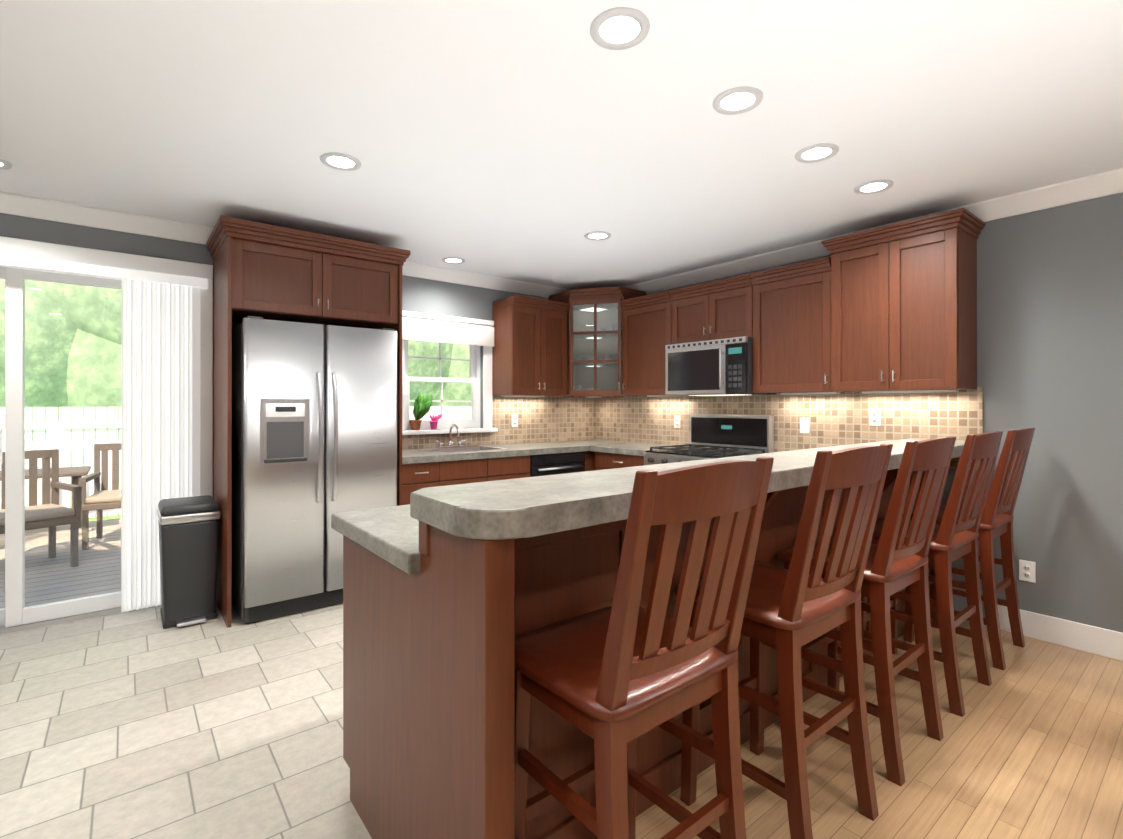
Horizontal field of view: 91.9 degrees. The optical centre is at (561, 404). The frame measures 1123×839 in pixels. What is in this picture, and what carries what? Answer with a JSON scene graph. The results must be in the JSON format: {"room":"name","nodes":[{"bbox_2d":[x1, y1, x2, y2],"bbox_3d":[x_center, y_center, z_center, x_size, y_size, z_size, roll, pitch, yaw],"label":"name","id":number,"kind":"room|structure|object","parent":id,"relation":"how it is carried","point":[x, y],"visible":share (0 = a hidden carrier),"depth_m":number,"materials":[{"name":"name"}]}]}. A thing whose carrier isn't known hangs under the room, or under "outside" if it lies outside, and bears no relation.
{"room":"kitchen","nodes":[
{"label":"kitchen","id":0,"kind":"room"},
{"bbox_2d":[0,601,371,838],"bbox_3d":[-1.450,1.342,2.443,7.320,0.120,3.280,0,0,-39],"label":"floor","id":1,"kind":"structure","parent":0,"point":[139,724],"depth_m":2.14,"materials":[{"name":"tile"}]},
{"bbox_2d":[157,495,220,628],"bbox_3d":[-2.255,0.933,3.287,0.294,0.700,0.392,0,0,-39],"label":"trash can","id":2,"kind":"object","parent":1,"relation":"on","point":[188,536],"visible":1,"depth_m":3.17,"materials":[{"name":"grey plastic"}]},
{"bbox_2d":[206,215,409,627],"bbox_3d":[-1.702,0.107,3.683,1.126,2.351,0.691,0,0,-39],"label":"tall cabinet","id":3,"kind":"object","parent":1,"relation":"on","point":[270,272],"visible":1,"depth_m":3.39,"materials":[{"name":"brown wood"}]},
{"bbox_2d":[231,316,396,623],"bbox_3d":[-1.659,0.386,3.639,0.910,1.795,0.775,0,0,-39],"label":"refrigerator","id":4,"kind":"object","parent":1,"relation":"on","point":[314,427],"visible":0.85,"depth_m":3.31,"materials":[{"name":"grey metal"}]},
{"bbox_2d":[402,439,636,504],"bbox_3d":[-0.373,0.824,4.769,2.387,0.920,0.658,0,0,-39],"label":"base cabinet","id":5,"kind":"object","parent":1,"relation":"on","point":[427,467],"depth_m":4.33,"materials":[{"name":"brown wood"}]},
{"bbox_2d":[436,424,464,447],"bbox_3d":[-0.905,0.263,4.570,0.275,0.201,0.176,0,0,-39],"label":"faucet","id":6,"kind":"object","parent":5,"relation":"on","point":[450,443],"visible":1,"depth_m":4.60,"materials":[{"name":"silver metal"}]},
{"bbox_2d":[591,443,688,469],"bbox_3d":[1.045,0.826,4.396,0.642,0.915,1.727,0,0,-39],"label":"base cabinet","id":7,"kind":"object","parent":1,"relation":"on","point":[611,456],"depth_m":4.67,"materials":[{"name":"brown wood"}]},
{"bbox_2d":[331,438,964,838],"bbox_3d":[0.837,0.747,2.488,3.354,1.070,1.018,0,0,-39],"label":"kitchen island","id":8,"kind":"object","parent":1,"relation":"on","point":[449,592],"depth_m":1.45,"materials":[{"name":"brown wood"}]},
{"bbox_2d":[644,414,773,464],"bbox_3d":[1.115,0.684,4.219,0.716,1.200,0.746,0,0,-39],"label":"gas range","id":9,"kind":"object","parent":1,"relation":"on","point":[712,436],"visible":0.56,"depth_m":4.26,"materials":[{"name":"silver metal"}]},
{"bbox_2d":[0,406,470,517],"bbox_3d":[-8.334,0.958,8.562,26.085,1.840,0.100,0,0,-39],"label":"fence","id":10,"kind":"object","parent":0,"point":[78,421],"depth_m":8.90,"materials":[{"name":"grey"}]},
{"bbox_2d":[0,213,548,428],"bbox_3d":[-2.426,0.063,3.662,7.320,2.440,0.160,0,0,-39],"label":"wall","id":11,"kind":"structure","parent":0,"point":[422,295],"depth_m":3.54,"materials":[{"name":"grey paint"}]},
{"bbox_2d":[0,253,207,612],"bbox_3d":[-3.023,0.215,2.983,1.820,2.065,0.076,0,0,-39],"label":"vertical blinds","id":12,"kind":"object","parent":11,"relation":"attached to","point":[160,386],"visible":0.88,"depth_m":3.35,"materials":[{"name":"white plastic"}]},
{"bbox_2d":[0,236,212,634],"bbox_3d":[-3.115,0.177,3.080,1.909,2.210,0.166,0,0,-39],"label":"sliding glass door","id":13,"kind":"structure","parent":11,"relation":"attached to","point":[16,615],"depth_m":3.15,"materials":[{"name":"white paint"}]},
{"bbox_2d":[0,191,569,297],"bbox_3d":[-2.393,-1.109,3.525,6.880,0.095,0.095,0,0,-39],"label":"crown molding","id":14,"kind":"structure","parent":11,"relation":"attached to","point":[10,203],"depth_m":3.39,"materials":[{"name":"white paint"}]},
{"bbox_2d":[402,311,493,346],"bbox_3d":[-0.978,-0.643,4.661,0.920,0.236,0.038,0,0,-39],"label":"roman shade","id":15,"kind":"object","parent":11,"relation":"attached to","point":[419,326],"visible":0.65,"depth_m":4.63,"materials":[{"name":"white fabric"}]},
{"bbox_2d":[402,340,497,434],"bbox_3d":[-1.028,-0.249,4.723,0.990,0.997,0.195,0,0,-39],"label":"window","id":16,"kind":"structure","parent":11,"relation":"in","point":[472,422],"depth_m":4.83,"materials":[{"name":"white paint"}]},
{"bbox_2d":[409,392,432,429],"bbox_3d":[-1.144,0.055,4.497,0.184,0.317,0.207,0,0,-39],"label":"plant pot","id":17,"kind":"object","parent":16,"relation":"on","point":[422,406],"visible":1,"depth_m":4.48,"materials":[{"name":"brown ceramic"}]},
{"bbox_2d":[429,414,442,429],"bbox_3d":[-1.071,0.141,4.613,0.099,0.144,0.076,0,0,-39],"label":"plant pot","id":18,"kind":"object","parent":16,"relation":"on","point":[433,423],"visible":0.96,"depth_m":4.59,"materials":[{"name":"pink ceramic"}]},
{"bbox_2d":[402,395,593,449],"bbox_3d":[-0.591,0.142,5.024,2.369,0.485,0.009,0,0,-39],"label":"tile backsplash","id":19,"kind":"structure","parent":11,"relation":"attached to","point":[547,418],"depth_m":5.25,"materials":[{"name":"tile"}]},
{"bbox_2d":[512,415,517,426],"bbox_3d":[-0.441,0.155,5.133,0.070,0.114,0.009,0,0,-39],"label":"electrical outlet plate","id":20,"kind":"object","parent":19,"relation":"attached to","point":[514,420],"visible":1,"depth_m":5.13,"materials":[{"name":"white paint"}]},
{"bbox_2d":[492,295,569,396],"bbox_3d":[-0.278,-0.509,5.030,0.616,0.875,0.371,0,0,-39],"label":"upper cabinet","id":21,"kind":"object","parent":11,"relation":"attached to","point":[529,353],"visible":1,"depth_m":4.89,"materials":[{"name":"brown wood"}]},
{"bbox_2d":[0,0,1122,289],"bbox_3d":[0.001,-1.220,0.636,7.320,0.120,7.920,0,0,-39],"label":"ceiling","id":22,"kind":"structure","parent":0,"point":[530,140],"depth_m":2.19,"materials":[{"name":"white paint"}]},
{"bbox_2d":[0,159,11,169],"bbox_3d":[-2.731,-1.155,2.572,0.184,0.006,0.184,0,0,-39],"label":"recessed light","id":23,"kind":"object","parent":22,"relation":"in","point":[4,165],"visible":0.98,"depth_m":2.62,"materials":[{"name":"grey plastic"}]},
{"bbox_2d":[320,152,360,170],"bbox_3d":[-1.051,-1.154,2.587,0.184,0.006,0.184,0,0,-39],"label":"recessed light","id":24,"kind":"object","parent":22,"relation":"in","point":[340,161],"visible":1,"depth_m":2.58,"materials":[{"name":"grey"}]},
{"bbox_2d":[442,257,464,263],"bbox_3d":[-0.864,-1.153,4.352,0.184,0.006,0.184,0,0,-39],"label":"recessed light","id":25,"kind":"object","parent":22,"relation":"in","point":[453,260],"visible":0.96,"depth_m":4.35,"materials":[{"name":"grey"}]},
{"bbox_2d":[584,231,610,239],"bbox_3d":[0.247,-1.153,3.717,0.184,0.006,0.184,0,0,-39],"label":"recessed light","id":26,"kind":"object","parent":22,"relation":"in","point":[598,235],"visible":0.98,"depth_m":3.71,"materials":[{"name":"grey"}]},
{"bbox_2d":[590,7,649,49],"bbox_3d":[0.179,-1.155,1.676,0.184,0.006,0.184,0,0,-39],"label":"recessed light","id":27,"kind":"object","parent":22,"relation":"in","point":[620,28],"visible":1,"depth_m":1.67,"materials":[{"name":"grey"}]},
{"bbox_2d":[713,86,762,114],"bbox_3d":[0.671,-1.155,2.070,0.184,0.006,0.184,0,0,-39],"label":"recessed light","id":28,"kind":"object","parent":22,"relation":"in","point":[737,100],"visible":1,"depth_m":2.07,"materials":[{"name":"grey"}]},
{"bbox_2d":[795,143,838,162],"bbox_3d":[1.173,-1.155,2.499,0.184,0.006,0.184,0,0,-39],"label":"recessed light","id":29,"kind":"object","parent":22,"relation":"in","point":[816,153],"visible":1,"depth_m":2.49,"materials":[{"name":"grey"}]},
{"bbox_2d":[854,179,893,193],"bbox_3d":[1.657,-1.154,2.887,0.184,0.006,0.184,0,0,-39],"label":"recessed light","id":30,"kind":"object","parent":22,"relation":"in","point":[873,186],"visible":0.98,"depth_m":2.88,"materials":[{"name":"grey"}]},
{"bbox_2d":[635,620,1122,838],"bbox_3d":[1.027,1.338,-0.646,7.320,0.120,4.640,0,0,-39],"label":"floor","id":31,"kind":"structure","parent":0,"point":[1029,745],"depth_m":1.94,"materials":[{"name":"brown wood"}]},
{"bbox_2d":[515,457,773,838],"bbox_3d":[0.172,0.698,1.284,0.470,1.164,0.520,0,0,-39],"label":"bar stool","id":32,"kind":"object","parent":31,"relation":"on","point":[619,675],"visible":0.98,"depth_m":1.16,"materials":[{"name":"brown wood"}]},
{"bbox_2d":[676,444,892,838],"bbox_3d":[0.702,0.699,1.709,0.470,1.164,0.520,0,0,-39],"label":"bar stool","id":33,"kind":"object","parent":31,"relation":"on","point":[792,610],"visible":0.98,"depth_m":1.56,"materials":[{"name":"brown wood"}]},
{"bbox_2d":[777,436,955,785],"bbox_3d":[1.184,0.699,2.105,0.470,1.164,0.520,0,0,-39],"label":"bar stool","id":34,"kind":"object","parent":31,"relation":"on","point":[894,565],"visible":0.6,"depth_m":1.93,"materials":[{"name":"brown wood"}]},
{"bbox_2d":[861,431,1002,716],"bbox_3d":[1.690,0.700,2.510,0.470,1.164,0.520,0,0,-39],"label":"bar stool","id":35,"kind":"object","parent":31,"relation":"on","point":[954,537],"visible":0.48,"depth_m":2.32,"materials":[{"name":"brown wood"}]},
{"bbox_2d":[902,428,1034,669],"bbox_3d":[2.177,0.700,2.901,0.470,1.164,0.520,0,0,-39],"label":"bar stool","id":36,"kind":"object","parent":31,"relation":"on","point":[997,518],"visible":0.58,"depth_m":2.71,"materials":[{"name":"brown wood"}]},
{"bbox_2d":[647,193,1122,632],"bbox_3d":[2.844,0.062,2.812,0.160,2.440,7.760,0,0,-39],"label":"wall","id":37,"kind":"structure","parent":0,"point":[1050,325],"depth_m":2.90,"materials":[{"name":"grey paint"}]},
{"bbox_2d":[548,286,646,397],"bbox_3d":[0.342,-0.576,5.290,0.623,1.010,0.742,0,0,-39],"label":"upper cabinet","id":38,"kind":"object","parent":37,"relation":"attached to","point":[594,342],"visible":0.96,"depth_m":5.11,"materials":[{"name":"brown wood"}]},
{"bbox_2d":[594,387,982,469],"bbox_3d":[1.402,0.141,4.475,0.008,0.485,3.359,0,0,-39],"label":"tile backsplash","id":39,"kind":"structure","parent":37,"relation":"attached to","point":[841,418],"depth_m":3.93,"materials":[{"name":"tile"}]},
{"bbox_2d":[674,415,679,427],"bbox_3d":[1.044,0.154,4.906,0.009,0.114,0.070,0,0,-39],"label":"electrical outlet plate","id":40,"kind":"object","parent":39,"relation":"attached to","point":[676,421],"visible":1,"depth_m":4.90,"materials":[{"name":"white paint"}]},
{"bbox_2d":[800,418,808,432],"bbox_3d":[1.780,0.153,3.984,0.014,0.114,0.070,0,0,-39],"label":"electrical outlet plate","id":41,"kind":"object","parent":39,"relation":"attached to","point":[804,425],"visible":1,"depth_m":3.98,"materials":[{"name":"white paint"}]},
{"bbox_2d":[869,408,880,425],"bbox_3d":[2.082,0.083,3.611,0.009,0.114,0.070,0,0,-39],"label":"electrical outlet plate","id":42,"kind":"object","parent":39,"relation":"attached to","point":[874,416],"visible":1,"depth_m":3.61,"materials":[{"name":"white paint"}]},
{"bbox_2d":[620,208,985,396],"bbox_3d":[1.484,-0.563,4.047,0.396,0.980,2.622,0,0,-39],"label":"upper cabinet","id":43,"kind":"object","parent":37,"relation":"attached to","point":[891,308],"visible":0.92,"depth_m":3.42,"materials":[{"name":"brown wood"}]},
{"bbox_2d":[665,336,775,395],"bbox_3d":[1.232,-0.282,4.314,0.454,0.419,0.746,0,0,-39],"label":"microwave","id":44,"kind":"object","parent":43,"relation":"attached to","point":[720,367],"visible":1,"depth_m":4.15,"materials":[{"name":"grey metal"}]},
{"bbox_2d":[624,168,1122,293],"bbox_3d":[2.694,-1.110,2.795,0.095,0.095,7.599,0,0,-39],"label":"crown molding","id":45,"kind":"structure","parent":37,"relation":"attached to","point":[1103,184],"depth_m":3.13,"materials":[{"name":"white paint"}]},
{"bbox_2d":[1019,559,1035,582],"bbox_3d":[2.577,0.922,3.007,0.009,0.114,0.070,0,0,-39],"label":"electrical outlet plate","id":46,"kind":"object","parent":37,"relation":"attached to","point":[1027,570],"visible":1,"depth_m":3.00,"materials":[{"name":"white paint"}]},
{"label":"outside","id":47,"kind":"structure","parent":0,"visible":0},
{"bbox_2d":[0,518,120,608],"bbox_3d":[-4.461,1.394,4.599,8.000,0.100,3.830,0,0,-39],"label":"deck","id":48,"kind":"object","parent":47,"point":[37,559],"depth_m":4.51,"materials":[{"name":"grey wood"}]},
{"bbox_2d":[0,449,81,566],"bbox_3d":[-4.384,0.869,4.424,0.560,0.950,0.590,0,0,31],"label":"patio chair","id":49,"kind":"object","parent":48,"relation":"on","point":[68,517],"depth_m":4.53,"materials":[{"name":"wood"},{"name":"fabric"}]},
{"bbox_2d":[0,466,90,535],"bbox_3d":[-5.596,1.015,5.375,1.400,0.660,0.700,0,0,-39],"label":"patio table","id":50,"kind":"object","parent":48,"relation":"on","point":[80,469],"depth_m":5.55,"materials":[{"name":"brown wood"}]},
{"bbox_2d":[2,428,120,525],"bbox_3d":[-5.609,0.806,6.031,7.930,1.080,0.130,0,0,-39],"label":"deck railing","id":51,"kind":"object","parent":48,"relation":"on","point":[55,445],"depth_m":6.07,"materials":[{"name":"white paint"}]},
{"bbox_2d":[78,443,120,549],"bbox_3d":[-4.315,0.870,5.376,0.590,0.950,0.560,0,0,-29],"label":"patio chair","id":52,"kind":"object","parent":48,"relation":"on","point":[104,480],"depth_m":5.44,"materials":[{"name":"brown wood"}]},
{"bbox_2d":[0,278,470,520],"bbox_3d":[-16.070,-1.722,18.384,34.131,11.565,39.800,0,0,-39],"label":"trees","id":53,"kind":"object","parent":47,"point":[88,328],"depth_m":11.60,"materials":[{"name":"green plant"}]},
{"bbox_3d":[-2.792,0.057,-1.605,0.160,2.440,7.600,0,0,-39],"label":"wall","id":54,"kind":"structure","parent":0,"visible":0},
{"bbox_2d":[998,605,1122,660],"bbox_3d":[3.789,1.211,1.491,0.015,0.140,4.200,0,0,-39],"label":"baseboard","id":55,"kind":"structure","parent":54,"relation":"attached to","point":[1108,643],"depth_m":2.86,"materials":[{"name":"white paint"}]}
]}

